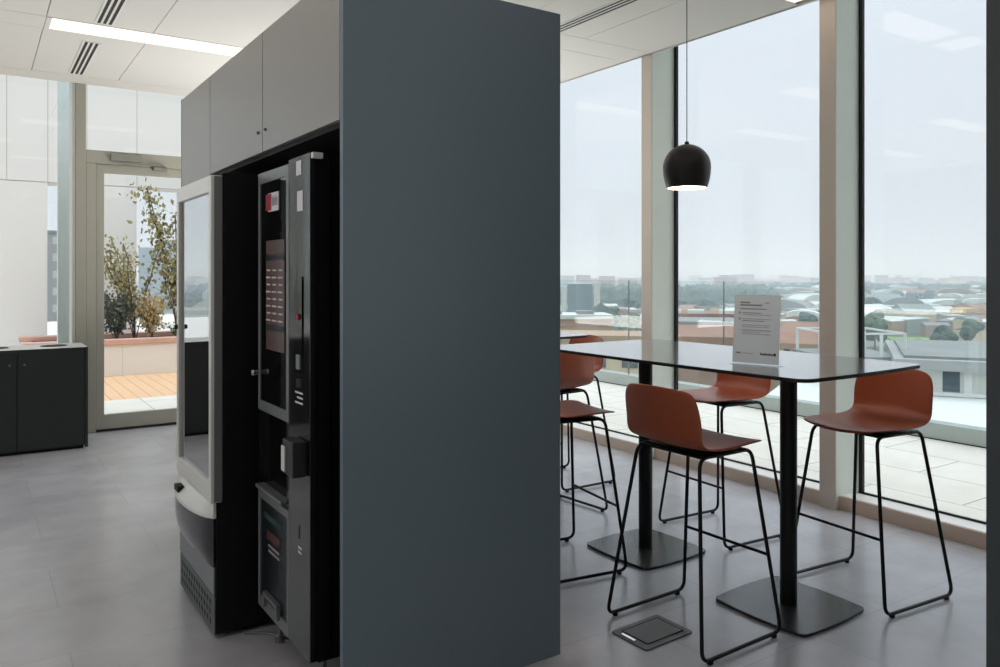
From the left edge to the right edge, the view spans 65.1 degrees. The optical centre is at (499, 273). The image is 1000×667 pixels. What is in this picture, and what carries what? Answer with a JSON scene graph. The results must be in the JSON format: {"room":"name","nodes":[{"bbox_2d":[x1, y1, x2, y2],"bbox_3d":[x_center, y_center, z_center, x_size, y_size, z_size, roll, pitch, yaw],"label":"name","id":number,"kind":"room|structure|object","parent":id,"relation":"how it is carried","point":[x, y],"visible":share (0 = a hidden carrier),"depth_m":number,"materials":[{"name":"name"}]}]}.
{"room":"office break room","nodes":[
{"label":"office break room","id":0,"kind":"room"},
{"bbox_2d":[0,0,817,95],"bbox_3d":[-1.437,-1.965,0.843,10.950,0.500,13.400,0,0,-34],"label":"ceiling","id":1,"kind":"structure","parent":0,"point":[634,31],"depth_m":5.53,"materials":[{"name":"paint"}]},
{"bbox_2d":[68,41,100,74],"bbox_3d":[-3.329,-1.712,6.267,0.119,0.006,1.116,0,0,-34],"label":"ceiling vent","id":2,"kind":"object","parent":1,"relation":"in","point":[87,51],"visible":1,"depth_m":6.21,"materials":[{"name":"metal"}]},
{"bbox_2d":[94,0,127,25],"bbox_3d":[-2.404,-1.712,4.913,0.119,0.006,1.116,0,0,-34],"label":"ceiling vent","id":3,"kind":"object","parent":1,"relation":"in","point":[110,10],"visible":1,"depth_m":5.12,"materials":[{"name":"metal"}]},
{"bbox_2d":[44,14,242,56],"bbox_3d":[-2.560,-1.739,5.723,1.318,0.052,0.292,0,0,-34],"label":"ceiling light","id":4,"kind":"object","parent":1,"relation":"attached to","point":[52,23],"visible":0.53,"depth_m":5.68,"materials":[{"name":"paint"}]},
{"bbox_2d":[560,0,639,32],"bbox_3d":[0.878,-1.712,4.800,0.119,0.006,2.016,0,0,-34],"label":"ceiling vent","id":5,"kind":"object","parent":1,"relation":"in","point":[615,5],"visible":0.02,"depth_m":5.16,"materials":[{"name":"metal"}]},
{"bbox_2d":[663,0,710,189],"bbox_3d":[0.894,-1.062,3.752,0.225,1.306,0.225,0,0,-34],"label":"pendant lamp","id":6,"kind":"object","parent":1,"relation":"hanging from","point":[687,166],"visible":1,"depth_m":3.67,"materials":[{"name":"metal"}]},
{"bbox_2d":[0,314,985,666],"bbox_3d":[-5.762,1.520,9.380,13.260,0.140,38.000,0,0,-34],"label":"floor","id":7,"kind":"structure","parent":0,"point":[90,551],"depth_m":3.89,"materials":[{"name":"concrete"}]},
{"bbox_2d":[0,343,87,456],"bbox_3d":[-4.532,1.028,6.069,2.340,0.844,0.506,0,0,-34],"label":"base cabinet","id":8,"kind":"object","parent":7,"relation":"on","point":[44,387],"visible":1,"depth_m":6.34,"materials":[{"name":"laminate"}]},
{"bbox_2d":[75,83,85,344],"bbox_3d":[-3.866,-0.282,7.202,0.083,3.465,0.300,0,0,-34],"label":"trim","id":9,"kind":"structure","parent":7,"relation":"on","point":[80,89],"depth_m":7.08,"materials":[{"name":"metal"}]},
{"bbox_2d":[86,153,180,432],"bbox_3d":[-3.275,0.175,7.459,1.184,2.550,0.170,0,0,-34],"label":"door","id":10,"kind":"structure","parent":7,"relation":"on","point":[98,421],"depth_m":7.17,"materials":[{"name":"metal"}]},
{"bbox_2d":[174,173,272,634],"bbox_3d":[-0.984,0.525,3.574,0.899,1.850,0.640,0,0,-34],"label":"vending machine","id":11,"kind":"object","parent":7,"relation":"on","point":[216,491],"visible":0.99,"depth_m":3.17,"materials":[{"name":"black metal"}]},
{"bbox_2d":[244,631,291,642],"bbox_3d":[-0.815,1.444,3.148,0.355,0.012,0.251,0,0,-34],"label":"power cable","id":12,"kind":"object","parent":7,"relation":"on","point":[245,632],"visible":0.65,"depth_m":3.14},
{"bbox_2d":[250,152,339,666],"bbox_3d":[-0.530,0.522,3.033,0.746,1.855,0.608,0,0,-34],"label":"vending machine","id":13,"kind":"object","parent":7,"relation":"on","point":[298,372],"visible":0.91,"depth_m":2.68,"materials":[{"name":"black metal"}]},
{"bbox_2d":[256,482,285,505],"bbox_3d":[-0.860,0.831,2.963,0.037,0.014,0.309,0,0,-34],"label":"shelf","id":14,"kind":"object","parent":13,"relation":"attached to","point":[270,490],"depth_m":2.96,"materials":[{"name":"metal"}]},
{"bbox_2d":[261,498,286,621],"bbox_3d":[-0.845,1.070,2.959,0.016,0.380,0.321,0,0,-34],"label":"poster","id":15,"kind":"object","parent":13,"relation":"attached to","point":[273,519],"depth_m":2.95,"materials":[{"name":"plastic"}]},
{"bbox_2d":[266,239,284,353],"bbox_3d":[-0.841,0.083,2.931,0.003,0.415,0.215,0,0,-34],"label":"print","id":16,"kind":"object","parent":13,"relation":"attached to","point":[275,248],"depth_m":2.92},
{"bbox_2d":[181,0,559,666],"bbox_3d":[-0.797,0.231,3.723,0.889,2.438,2.366,0,0,-34],"label":"cabinet","id":17,"kind":"object","parent":7,"relation":"on","point":[441,118],"visible":0.76,"depth_m":2.74,"materials":[{"name":"grey laminate"}]},
{"bbox_2d":[560,332,587,338],"bbox_3d":[-0.232,0.920,5.380,0.889,1.060,1.626,0,0,-35],"label":"bar table","id":18,"kind":"object","parent":7,"relation":"on","point":[563,335],"visible":0.04,"depth_m":4.93,"materials":[{"name":"metal"}]},
{"bbox_2d":[560,352,607,511],"bbox_3d":[0.305,0.946,4.766,0.533,1.009,0.477,0,0,-39],"label":"bar stool","id":19,"kind":"object","parent":7,"relation":"on","point":[575,370],"visible":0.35,"depth_m":4.66,"materials":[{"name":"plastic"}]},
{"bbox_2d":[560,335,614,491],"bbox_3d":[0.462,0.946,5.520,0.477,1.009,0.533,0,0,-34],"label":"bar stool","id":20,"kind":"object","parent":7,"relation":"on","point":[591,338],"visible":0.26,"depth_m":5.46,"materials":[{"name":"plastic"}]},
{"bbox_2d":[560,400,627,583],"bbox_3d":[0.297,0.946,3.935,0.477,1.009,0.534,0,0,-25],"label":"bar stool","id":21,"kind":"object","parent":7,"relation":"on","point":[571,411],"visible":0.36,"depth_m":3.84,"materials":[{"name":"plastic"}]},
{"bbox_2d":[560,422,638,453],"bbox_3d":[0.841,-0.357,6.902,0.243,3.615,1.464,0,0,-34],"label":"window sill","id":22,"kind":"structure","parent":7,"relation":"on","point":[619,440],"depth_m":6.70,"materials":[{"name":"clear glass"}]},
{"bbox_2d":[612,615,691,650],"bbox_3d":[0.614,1.446,3.164,0.270,0.008,0.196,0,0,-36],"label":"box","id":23,"kind":"object","parent":7,"relation":"on","point":[652,632],"visible":1,"depth_m":3.15,"materials":[{"name":"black metal"}]},
{"bbox_2d":[641,46,677,458],"bbox_3d":[1.266,-0.357,6.238,0.276,3.615,0.160,0,0,-34],"label":"column","id":24,"kind":"structure","parent":7,"relation":"on","point":[659,70],"depth_m":6.19,"materials":[{"name":"paint"}]},
{"bbox_2d":[607,383,780,665],"bbox_3d":[0.791,0.946,3.228,0.477,1.009,0.533,0,0,-35],"label":"bar stool","id":25,"kind":"object","parent":7,"relation":"on","point":[668,417],"visible":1,"depth_m":3.12,"materials":[{"name":"plastic"}]},
{"bbox_2d":[658,373,779,550],"bbox_3d":[1.247,0.946,4.427,0.477,1.009,0.533,0,0,-30],"label":"bar stool","id":26,"kind":"object","parent":7,"relation":"on","point":[729,390],"visible":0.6,"depth_m":4.39,"materials":[{"name":"plastic"}]},
{"bbox_2d":[654,448,818,503],"bbox_3d":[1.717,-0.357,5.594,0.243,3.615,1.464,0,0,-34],"label":"window sill","id":27,"kind":"structure","parent":7,"relation":"on","point":[735,470],"depth_m":5.49,"materials":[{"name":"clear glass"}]},
{"bbox_2d":[560,339,919,636],"bbox_3d":[1.012,0.920,3.773,0.889,1.060,1.626,0,0,-35],"label":"bar table","id":28,"kind":"object","parent":7,"relation":"on","point":[805,610],"visible":0.91,"depth_m":3.41,"materials":[{"name":"laminate"}]},
{"bbox_2d":[729,294,782,367],"bbox_3d":[1.094,0.240,3.349,0.215,0.299,0.080,0,0,44],"label":"holder","id":29,"kind":"object","parent":28,"relation":"on","point":[756,335],"visible":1,"depth_m":3.35,"materials":[{"name":"paper"}]},
{"bbox_2d":[819,0,864,509],"bbox_3d":[2.141,-0.357,4.930,0.276,3.615,0.160,0,0,-34],"label":"column","id":30,"kind":"structure","parent":7,"relation":"on","point":[841,22],"depth_m":4.87,"materials":[{"name":"metal"}]},
{"bbox_2d":[797,369,952,617],"bbox_3d":[1.697,0.946,3.621,0.477,1.009,0.533,0,0,-29],"label":"bar stool","id":31,"kind":"object","parent":7,"relation":"on","point":[888,405],"visible":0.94,"depth_m":3.63,"materials":[{"name":"plastic"}]},
{"bbox_2d":[839,491,985,548],"bbox_3d":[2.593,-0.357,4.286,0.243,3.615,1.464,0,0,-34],"label":"window sill","id":32,"kind":"structure","parent":7,"relation":"on","point":[962,529],"depth_m":4.47,"materials":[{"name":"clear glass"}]},
{"bbox_3d":[-1.862,-0.282,8.543,2.371,3.465,0.300,0,0,-34],"label":"trim","id":33,"kind":"structure","parent":7,"relation":"on","visible":0},
{"bbox_2d":[86,149,180,168],"bbox_3d":[-2.354,-1.065,8.213,3.555,0.120,0.300,0,0,-34],"label":"trim","id":34,"kind":"structure","parent":33,"relation":"attached to","point":[92,156],"depth_m":7.36,"materials":[{"name":"metal"}]},
{"bbox_2d":[986,0,999,666],"bbox_3d":[2.231,-0.133,2.577,2.165,3.165,0.200,0,0,-34],"label":"wall","id":35,"kind":"structure","parent":0,"point":[992,6],"depth_m":2.04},
{"label":"outside","id":36,"kind":"structure","parent":0,"visible":0},
{"bbox_2d":[137,275,985,351],"bbox_3d":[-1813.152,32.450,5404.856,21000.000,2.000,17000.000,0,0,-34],"label":"ground","id":37,"kind":"structure","parent":36,"point":[684,278],"depth_m":6165.76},
{"bbox_2d":[47,230,56,321],"bbox_3d":[-88.337,11.601,153.903,3.900,39.699,9.500,0,0,-30],"label":"tower","id":38,"kind":"structure","parent":37,"relation":"on","point":[51,234],"depth_m":150.12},
{"bbox_2d":[47,319,169,334],"bbox_3d":[-6.452,16.525,8.918,15.200,29.850,38.000,0,0,-34],"label":"tower base","id":39,"kind":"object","parent":37,"relation":"on","point":[51,326],"depth_m":22.81,"materials":[{"name":"concrete"}]},
{"bbox_2d":[0,74,185,345],"bbox_3d":[-5.738,-1.600,13.425,7.400,6.300,0.703,0,0,-34],"label":"exterior wall","id":40,"kind":"structure","parent":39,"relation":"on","point":[117,119],"depth_m":12.11,"materials":[{"name":"paint"}]},
{"bbox_2d":[19,331,176,376],"bbox_3d":[-4.527,1.245,12.668,5.490,0.610,1.480,0,0,-34],"label":"wall","id":41,"kind":"structure","parent":39,"relation":"on","point":[124,355],"depth_m":11.39,"materials":[{"name":"paint"}]},
{"bbox_2d":[104,290,138,338],"bbox_3d":[-5.820,0.591,11.756,0.696,0.921,0.707,0,0,-34],"label":"leafy shrub","id":42,"kind":"object","parent":41,"relation":"on","point":[114,312],"visible":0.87,"depth_m":11.65,"materials":[{"name":"green plant"}]},
{"bbox_2d":[104,234,160,337],"bbox_3d":[-5.573,0.207,11.735,1.228,1.691,1.032,0,0,-34],"label":"tree","id":43,"kind":"object","parent":41,"relation":"on","point":[119,279],"visible":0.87,"depth_m":11.77,"materials":[{"name":"green plant"}]},
{"bbox_2d":[118,177,176,324],"bbox_3d":[-5.123,-0.228,12.175,1.382,2.559,0.948,0,0,-34],"label":"tree","id":44,"kind":"object","parent":41,"relation":"on","point":[159,233],"visible":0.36,"depth_m":12.13,"materials":[{"name":"green plant"}]},
{"bbox_2d":[130,289,174,336],"bbox_3d":[-5.232,0.644,11.843,0.640,0.816,0.531,0,0,-34],"label":"leafy shrub","id":45,"kind":"object","parent":41,"relation":"on","point":[152,322],"visible":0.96,"depth_m":11.79,"materials":[{"name":"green plant"}]},
{"bbox_2d":[104,395,176,413],"bbox_3d":[-6.454,1.515,6.675,12.700,0.110,1.695,0,0,-34],"label":"paving","id":46,"kind":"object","parent":39,"relation":"on","point":[161,402],"depth_m":8.74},
{"bbox_2d":[57,81,68,343],"bbox_3d":[-4.388,-0.845,7.893,0.118,4.610,0.120,0,0,-34],"label":"post","id":47,"kind":"object","parent":46,"relation":"on","point":[62,87],"visible":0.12,"depth_m":7.84,"materials":[{"name":"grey metal"}]},
{"bbox_2d":[104,372,176,400],"bbox_3d":[-6.690,1.510,8.948,10.437,0.100,2.345,0,0,-34],"label":"deck","id":48,"kind":"object","parent":39,"relation":"on","point":[157,384],"visible":0.15,"depth_m":10.13,"materials":[{"name":"brown wood"}]},
{"bbox_2d":[593,369,985,447],"bbox_3d":[0.367,1.448,12.280,0.167,0.245,36.000,0,0,-34],"label":"kerb","id":49,"kind":"object","parent":39,"relation":"on","point":[963,434],"depth_m":7.94,"materials":[{"name":"concrete"}]},
{"bbox_2d":[602,280,927,384],"bbox_3d":[1.690,0.707,10.274,0.022,1.234,15.694,0,0,-34],"label":"glass balustrade","id":50,"kind":"object","parent":49,"relation":"on","point":[628,280],"visible":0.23,"depth_m":8.98,"materials":[{"name":"glass"}]},
{"bbox_2d":[138,247,160,299],"bbox_3d":[-406.678,0.838,910.957,24.500,61.223,24.500,0,0,-24],"label":"tower","id":51,"kind":"structure","parent":37,"relation":"on","point":[146,260],"depth_m":898.95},
{"bbox_2d":[137,288,175,308],"bbox_3d":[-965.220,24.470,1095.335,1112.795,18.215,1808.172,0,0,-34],"label":"woodland","id":52,"kind":"object","parent":37,"relation":"on","point":[158,291],"visible":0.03,"depth_m":818.30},
{"bbox_2d":[161,240,176,291],"bbox_3d":[-469.081,-8.026,1111.055,22.500,78.953,24.500,0,0,-23],"label":"tower","id":53,"kind":"structure","parent":37,"relation":"on","point":[172,256],"depth_m":1100.08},
{"bbox_2d":[561,286,566,311],"bbox_3d":[32.406,18.833,396.977,3.000,25.234,14.500,0,0,5],"label":"office block","id":54,"kind":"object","parent":37,"relation":"on","point":[563,288],"visible":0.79,"depth_m":389.95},
{"bbox_2d":[560,276,573,285],"bbox_3d":[118.417,17.750,1430.335,32.141,27.399,20.528,0,0,1],"label":"apartment block","id":55,"kind":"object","parent":37,"relation":"on","point":[563,279],"visible":0.5,"depth_m":1420.13,"materials":[{"name":"concrete"}]},
{"bbox_2d":[567,283,592,311],"bbox_3d":[43.567,18.287,426.964,13.500,26.325,14.500,0,0,6],"label":"office block","id":56,"kind":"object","parent":37,"relation":"on","point":[579,294],"visible":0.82,"depth_m":420.00,"materials":[{"name":"glass"}]},
{"bbox_2d":[576,275,589,282],"bbox_3d":[141.433,17.033,1332.221,18.061,28.833,21.121,0,0,-16],"label":"apartment block","id":57,"kind":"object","parent":37,"relation":"on","point":[579,278],"visible":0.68,"depth_m":1323.06,"materials":[{"name":"brick"}]},
{"bbox_2d":[560,310,612,329],"bbox_3d":[9.186,18.036,98.998,9.100,26.829,6.500,0,0,-2],"label":"building","id":58,"kind":"structure","parent":37,"relation":"on","point":[580,319],"depth_m":96.01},
{"bbox_2d":[593,282,600,306],"bbox_3d":[50.349,17.898,406.947,3.700,27.103,14.500,0,0,7],"label":"office block","id":59,"kind":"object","parent":37,"relation":"on","point":[596,284],"visible":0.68,"depth_m":399.98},
{"bbox_2d":[599,276,614,284],"bbox_3d":[184.202,17.886,1349.862,24.562,27.128,14.606,0,0,-8],"label":"apartment block","id":60,"kind":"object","parent":37,"relation":"on","point":[603,279],"visible":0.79,"depth_m":1343.24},
{"bbox_2d":[560,330,680,374],"bbox_3d":[9.122,18.488,72.977,14.500,25.923,6.500,0,0,7],"label":"building","id":61,"kind":"structure","parent":37,"relation":"on","point":[606,335],"depth_m":69.85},
{"bbox_2d":[618,307,626,317],"bbox_3d":[73.255,26.092,488.789,8.986,10.716,9.941,0,0,-24],"label":"house","id":62,"kind":"structure","parent":37,"relation":"on","point":[623,311],"depth_m":484.71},
{"bbox_2d":[611,322,634,330],"bbox_3d":[44.253,24.569,282.936,9.972,13.761,9.249,0,0,21],"label":"tree","id":63,"kind":"object","parent":37,"relation":"on","point":[623,326],"visible":0.13,"depth_m":281.49,"materials":[{"name":"green plant"}]},
{"bbox_2d":[618,279,636,285],"bbox_3d":[218.314,20.231,1340.455,30.174,22.437,15.540,0,0,-7],"label":"apartment block","id":64,"kind":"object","parent":37,"relation":"on","point":[620,281],"visible":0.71,"depth_m":1333.11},
{"bbox_2d":[688,276,699,283],"bbox_3d":[570.733,19.071,2304.007,30.231,24.758,20.206,0,0,-16],"label":"apartment block","id":65,"kind":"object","parent":37,"relation":"on","point":[691,279],"visible":0.82,"depth_m":2294.99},
{"bbox_2d":[678,325,733,385],"bbox_3d":[25.012,18.810,93.826,11.800,25.280,8.080,0,0,15],"label":"tiled hall","id":66,"kind":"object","parent":37,"relation":"on","point":[706,334],"visible":0.03,"depth_m":90.56,"materials":[{"name":"brick"}]},
{"bbox_2d":[678,317,733,324],"bbox_3d":[29.141,18.924,109.314,13.500,25.052,11.500,0,0,15],"label":"brick building","id":67,"kind":"structure","parent":37,"relation":"on","point":[681,320],"depth_m":104.78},
{"bbox_2d":[678,309,733,317],"bbox_3d":[32.215,18.499,123.807,12.500,25.903,12.500,0,0,15],"label":"brick building","id":68,"kind":"structure","parent":37,"relation":"on","point":[690,312],"depth_m":118.32,"materials":[{"name":"tile"}]},
{"bbox_2d":[713,277,736,285],"bbox_3d":[342.650,18.730,1193.310,31.012,25.441,22.453,0,0,6],"label":"apartment block","id":69,"kind":"object","parent":37,"relation":"on","point":[718,281],"visible":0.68,"depth_m":1182.52,"materials":[{"name":"concrete"}]},
{"bbox_2d":[734,275,753,284],"bbox_3d":[418.903,16.727,1349.271,29.724,29.445,21.596,0,0,-13],"label":"apartment block","id":70,"kind":"object","parent":37,"relation":"on","point":[746,279],"visible":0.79,"depth_m":1339.31,"materials":[{"name":"concrete"}]},
{"bbox_2d":[560,280,985,322],"bbox_3d":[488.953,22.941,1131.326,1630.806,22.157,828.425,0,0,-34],"label":"woodland","id":71,"kind":"object","parent":37,"relation":"on","point":[702,294],"visible":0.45,"depth_m":703.79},
{"bbox_2d":[781,276,798,284],"bbox_3d":[499.065,17.805,1348.892,28.335,27.291,19.958,0,0,20],"label":"apartment block","id":72,"kind":"object","parent":37,"relation":"on","point":[784,279],"visible":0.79,"depth_m":1339.96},
{"bbox_2d":[768,332,817,393],"bbox_3d":[39.690,19.571,101.689,9.800,23.758,8.080,0,0,21],"label":"tiled hall","id":73,"kind":"object","parent":37,"relation":"on","point":[787,342],"visible":0.08,"depth_m":99.32,"materials":[{"name":"tile"}]},
{"bbox_2d":[781,298,815,313],"bbox_3d":[176.591,23.675,498.768,42.571,15.550,24.077,0,0,31],"label":"shed","id":74,"kind":"object","parent":37,"relation":"on","point":[787,304],"visible":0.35,"depth_m":484.48,"materials":[{"name":"metal"}]},
{"bbox_2d":[780,321,818,332],"bbox_3d":[50.845,19.747,131.559,11.800,23.407,12.080,0,0,21],"label":"tiled hall","id":75,"kind":"object","parent":37,"relation":"on","point":[785,326],"visible":0.02,"depth_m":129.78,"materials":[{"name":"brick"}]},
{"bbox_2d":[788,288,811,292],"bbox_3d":[383.506,24.882,1002.933,32.029,13.136,16.986,0,0,25],"label":"shed","id":76,"kind":"object","parent":37,"relation":"on","point":[794,290],"visible":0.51,"depth_m":995.53,"materials":[{"name":"metal"}]},
{"bbox_2d":[785,309,818,318],"bbox_3d":[165.015,25.650,427.319,20.000,11.600,16.800,0,0,24],"label":"shed","id":77,"kind":"object","parent":37,"relation":"on","point":[793,312],"visible":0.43,"depth_m":421.54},
{"bbox_2d":[788,294,818,300],"bbox_3d":[239.642,23.789,610.222,39.278,15.322,15.545,0,0,-36],"label":"shed","id":78,"kind":"object","parent":37,"relation":"on","point":[810,297],"visible":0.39,"depth_m":601.91,"materials":[{"name":"metal"}]},
{"bbox_2d":[797,312,818,321],"bbox_3d":[137.665,24.303,350.910,9.289,14.294,8.727,0,0,12],"label":"tree","id":79,"kind":"object","parent":37,"relation":"on","point":[803,316],"visible":0.31,"depth_m":348.27,"materials":[{"name":"green plant"}]},
{"bbox_2d":[793,327,906,360],"bbox_3d":[29.548,18.116,66.484,6.600,26.669,7.400,0,0,-1],"label":"steel frame","id":80,"kind":"object","parent":37,"relation":"on","point":[869,353],"visible":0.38,"depth_m":65.76,"materials":[{"name":"metal"}]},
{"bbox_2d":[869,297,881,303],"bbox_3d":[269.697,24.140,563.612,8.926,14.620,9.502,0,0,39],"label":"tree","id":81,"kind":"object","parent":37,"relation":"on","point":[873,300],"visible":0.4,"depth_m":560.77,"materials":[{"name":"green plant"}]},
{"bbox_2d":[865,313,887,349],"bbox_3d":[153.261,23.919,322.734,10.914,15.062,10.123,0,0,-9],"label":"tree","id":82,"kind":"object","parent":37,"relation":"on","point":[871,320],"visible":0.7,"depth_m":319.75,"materials":[{"name":"green plant"}]},
{"bbox_2d":[769,382,985,427],"bbox_3d":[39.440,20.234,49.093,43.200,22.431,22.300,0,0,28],"label":"parapet wall","id":83,"kind":"structure","parent":37,"relation":"on","point":[967,411],"depth_m":53.16,"materials":[{"name":"concrete"}]},
{"bbox_2d":[885,339,985,398],"bbox_3d":[47.139,7.579,60.153,31.000,2.880,18.200,0,0,24],"label":"building","id":84,"kind":"structure","parent":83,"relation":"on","point":[955,368],"depth_m":57.61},
{"bbox_2d":[865,304,891,315],"bbox_3d":[241.651,25.963,522.639,37.573,10.973,18.963,0,0,-28],"label":"shed","id":85,"kind":"object","parent":37,"relation":"on","point":[881,307],"visible":0.2,"depth_m":520.08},
{"bbox_2d":[874,275,887,284],"bbox_3d":[589.498,17.145,1212.526,17.705,28.610,17.798,0,0,20],"label":"apartment block","id":86,"kind":"object","parent":37,"relation":"on","point":[881,279],"visible":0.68,"depth_m":1204.66,"materials":[{"name":"concrete"}]},
{"bbox_2d":[865,294,901,297],"bbox_3d":[362.436,25.527,744.243,31.075,11.845,25.868,0,0,10],"label":"shed","id":87,"kind":"object","parent":37,"relation":"on","point":[866,295],"visible":0.16,"depth_m":740.18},
{"bbox_2d":[882,317,904,335],"bbox_3d":[198.411,27.026,400.676,13.038,8.849,10.489,0,0,-36],"label":"house","id":88,"kind":"structure","parent":37,"relation":"on","point":[894,324],"depth_m":395.80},
{"bbox_2d":[889,278,910,284],"bbox_3d":[691.590,19.447,1356.515,33.276,24.006,16.877,0,0,-22],"label":"apartment block","id":89,"kind":"object","parent":37,"relation":"on","point":[893,281],"visible":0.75,"depth_m":1348.83,"materials":[{"name":"concrete"}]},
{"bbox_2d":[878,296,923,304],"bbox_3d":[288.212,24.250,570.994,30.000,14.400,22.800,0,0,-2],"label":"shed","id":90,"kind":"object","parent":37,"relation":"on","point":[887,300],"visible":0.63,"depth_m":559.67,"materials":[{"name":"metal"}]},
{"bbox_2d":[884,316,929,334],"bbox_3d":[210.158,27.481,419.609,25.518,7.937,27.032,0,0,-37],"label":"shed","id":91,"kind":"object","parent":37,"relation":"on","point":[912,324],"visible":0.32,"depth_m":407.87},
{"bbox_2d":[887,336,929,339],"bbox_3d":[192.277,31.325,365.000,18.000,0.250,44.000,0,0,21],"label":"grass field","id":92,"kind":"structure","parent":37,"relation":"on","point":[889,337],"depth_m":376.30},
{"bbox_2d":[891,304,935,321],"bbox_3d":[241.319,24.607,458.170,17.584,13.687,26.521,0,0,12],"label":"shed","id":93,"kind":"object","parent":37,"relation":"on","point":[923,310],"visible":0.64,"depth_m":449.16,"materials":[{"name":"metal"}]},
{"bbox_2d":[906,290,935,298],"bbox_3d":[463.231,24.646,863.137,23.316,13.608,20.381,0,0,-31],"label":"shed","id":94,"kind":"object","parent":37,"relation":"on","point":[929,294],"visible":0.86,"depth_m":856.74,"materials":[{"name":"metal"}]},
{"bbox_2d":[919,278,933,285],"bbox_3d":[709.163,19.769,1304.169,17.413,23.362,17.710,0,0,8],"label":"apartment block","id":95,"kind":"object","parent":37,"relation":"on","point":[923,281],"visible":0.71,"depth_m":1296.20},
{"bbox_2d":[920,322,950,336],"bbox_3d":[216.440,27.851,390.151,11.598,7.199,9.126,0,0,13],"label":"house","id":96,"kind":"structure","parent":37,"relation":"on","point":[926,328],"depth_m":387.39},
{"bbox_2d":[922,300,953,305],"bbox_3d":[320.268,25.511,576.276,16.339,11.878,20.299,0,0,4],"label":"shed","id":97,"kind":"object","parent":37,"relation":"on","point":[924,301],"visible":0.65,"depth_m":566.41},
{"bbox_2d":[930,333,950,340],"bbox_3d":[152.025,26.014,270.490,6.637,10.871,7.065,0,0,-34],"label":"tree","id":98,"kind":"object","parent":37,"relation":"on","point":[935,336],"visible":0.2,"depth_m":269.36,"materials":[{"name":"green plant"}]},
{"bbox_2d":[933,324,950,333],"bbox_3d":[175.782,25.757,311.195,5.852,11.386,9.165,0,0,14],"label":"tree","id":99,"kind":"object","parent":37,"relation":"on","point":[939,329],"visible":0.3,"depth_m":308.55,"materials":[{"name":"green plant"}]},
{"bbox_2d":[932,306,952,319],"bbox_3d":[262.603,25.800,480.000,26.800,11.300,20.000,0,0,0],"label":"shed","id":100,"kind":"object","parent":37,"relation":"on","point":[939,309],"visible":0.16,"depth_m":472.33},
{"bbox_2d":[936,317,954,330],"bbox_3d":[229.085,26.982,398.706,11.868,8.937,10.153,0,0,-42],"label":"house","id":101,"kind":"structure","parent":37,"relation":"on","point":[949,320],"depth_m":394.36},
{"bbox_2d":[939,278,957,284],"bbox_3d":[792.059,19.745,1384.596,24.330,23.410,18.568,0,0,-16],"label":"apartment block","id":102,"kind":"object","parent":37,"relation":"on","point":[954,281],"visible":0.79,"depth_m":1377.11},
{"bbox_2d":[942,330,959,340],"bbox_3d":[169.195,26.328,296.575,8.415,10.243,8.142,0,0,21],"label":"tree","id":103,"kind":"object","parent":37,"relation":"on","point":[953,336],"visible":0.49,"depth_m":293.67,"materials":[{"name":"green plant"}]},
{"bbox_2d":[939,293,963,298],"bbox_3d":[428.192,25.052,743.469,18.382,12.795,16.251,0,0,39],"label":"shed","id":104,"kind":"object","parent":37,"relation":"on","point":[947,295],"visible":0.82,"depth_m":737.47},
{"bbox_2d":[940,314,966,318],"bbox_3d":[251.398,27.194,434.546,8.883,8.511,10.423,0,0,2],"label":"house","id":105,"kind":"structure","parent":37,"relation":"on","point":[943,316],"depth_m":431.95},
{"bbox_2d":[935,288,975,294],"bbox_3d":[478.241,23.445,823.494,36.520,16.011,26.991,0,0,27],"label":"shed","id":106,"kind":"object","parent":37,"relation":"on","point":[948,290],"visible":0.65,"depth_m":812.13,"materials":[{"name":"metal"}]},
{"bbox_2d":[935,294,983,298],"bbox_3d":[459.588,26.050,785.089,40.822,10.801,16.088,0,0,16],"label":"shed","id":107,"kind":"object","parent":37,"relation":"on","point":[936,295],"visible":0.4,"depth_m":777.69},
{"bbox_2d":[952,277,970,283],"bbox_3d":[934.122,19.332,1587.966,28.773,24.235,20.339,0,0,-18],"label":"apartment block","id":108,"kind":"object","parent":37,"relation":"on","point":[962,280],"visible":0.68,"depth_m":1577.71,"materials":[{"name":"concrete"}]},
{"bbox_2d":[949,307,985,315],"bbox_3d":[268.279,25.440,448.839,14.000,12.020,18.800,0,0,11],"label":"shed","id":109,"kind":"object","parent":37,"relation":"on","point":[967,311],"visible":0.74,"depth_m":440.90,"materials":[{"name":"metal"}]},
{"bbox_2d":[953,316,981,331],"bbox_3d":[226.410,26.132,379.577,9.860,10.636,8.503,0,0,-23],"label":"house","id":110,"kind":"structure","parent":37,"relation":"on","point":[957,322],"depth_m":378.60,"materials":[{"name":"beige"}]},
{"bbox_2d":[951,303,985,308],"bbox_3d":[295.366,25.027,491.191,18.644,12.846,21.706,0,0,-26],"label":"shed","id":111,"kind":"object","parent":37,"relation":"on","point":[972,305],"visible":0.24,"depth_m":486.90,"materials":[{"name":"metal"}]},
{"bbox_2d":[954,328,985,341],"bbox_3d":[220.322,28.045,365.679,7.972,6.809,12.821,0,0,-28],"label":"house","id":112,"kind":"structure","parent":37,"relation":"on","point":[980,336],"depth_m":359.86,"materials":[{"name":"tile"}]},
{"bbox_2d":[959,319,984,340],"bbox_3d":[198.606,25.251,330.923,8.740,12.398,9.108,0,0,-14],"label":"tree","id":113,"kind":"object","parent":37,"relation":"on","point":[970,328],"visible":1,"depth_m":328.61,"materials":[{"name":"green plant"}]},
{"bbox_2d":[962,298,985,303],"bbox_3d":[353.346,24.917,580.753,19.046,13.066,15.601,0,0,28],"label":"shed","id":114,"kind":"object","parent":37,"relation":"on","point":[971,300],"visible":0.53,"depth_m":575.05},
{"bbox_3d":[-6.803,1.400,5.265,6.952,0.100,0.250,0,0,-34],"label":"baseboard","id":115,"kind":"structure","parent":0,"visible":0},
{"bbox_2d":[69,82,74,342],"bbox_3d":[-6.789,-0.333,5.245,6.952,3.365,0.300,0,0,-34],"label":"window","id":116,"kind":"structure","parent":115,"relation":"on","point":[71,85],"depth_m":7.07,"materials":[{"name":"clear glass"}]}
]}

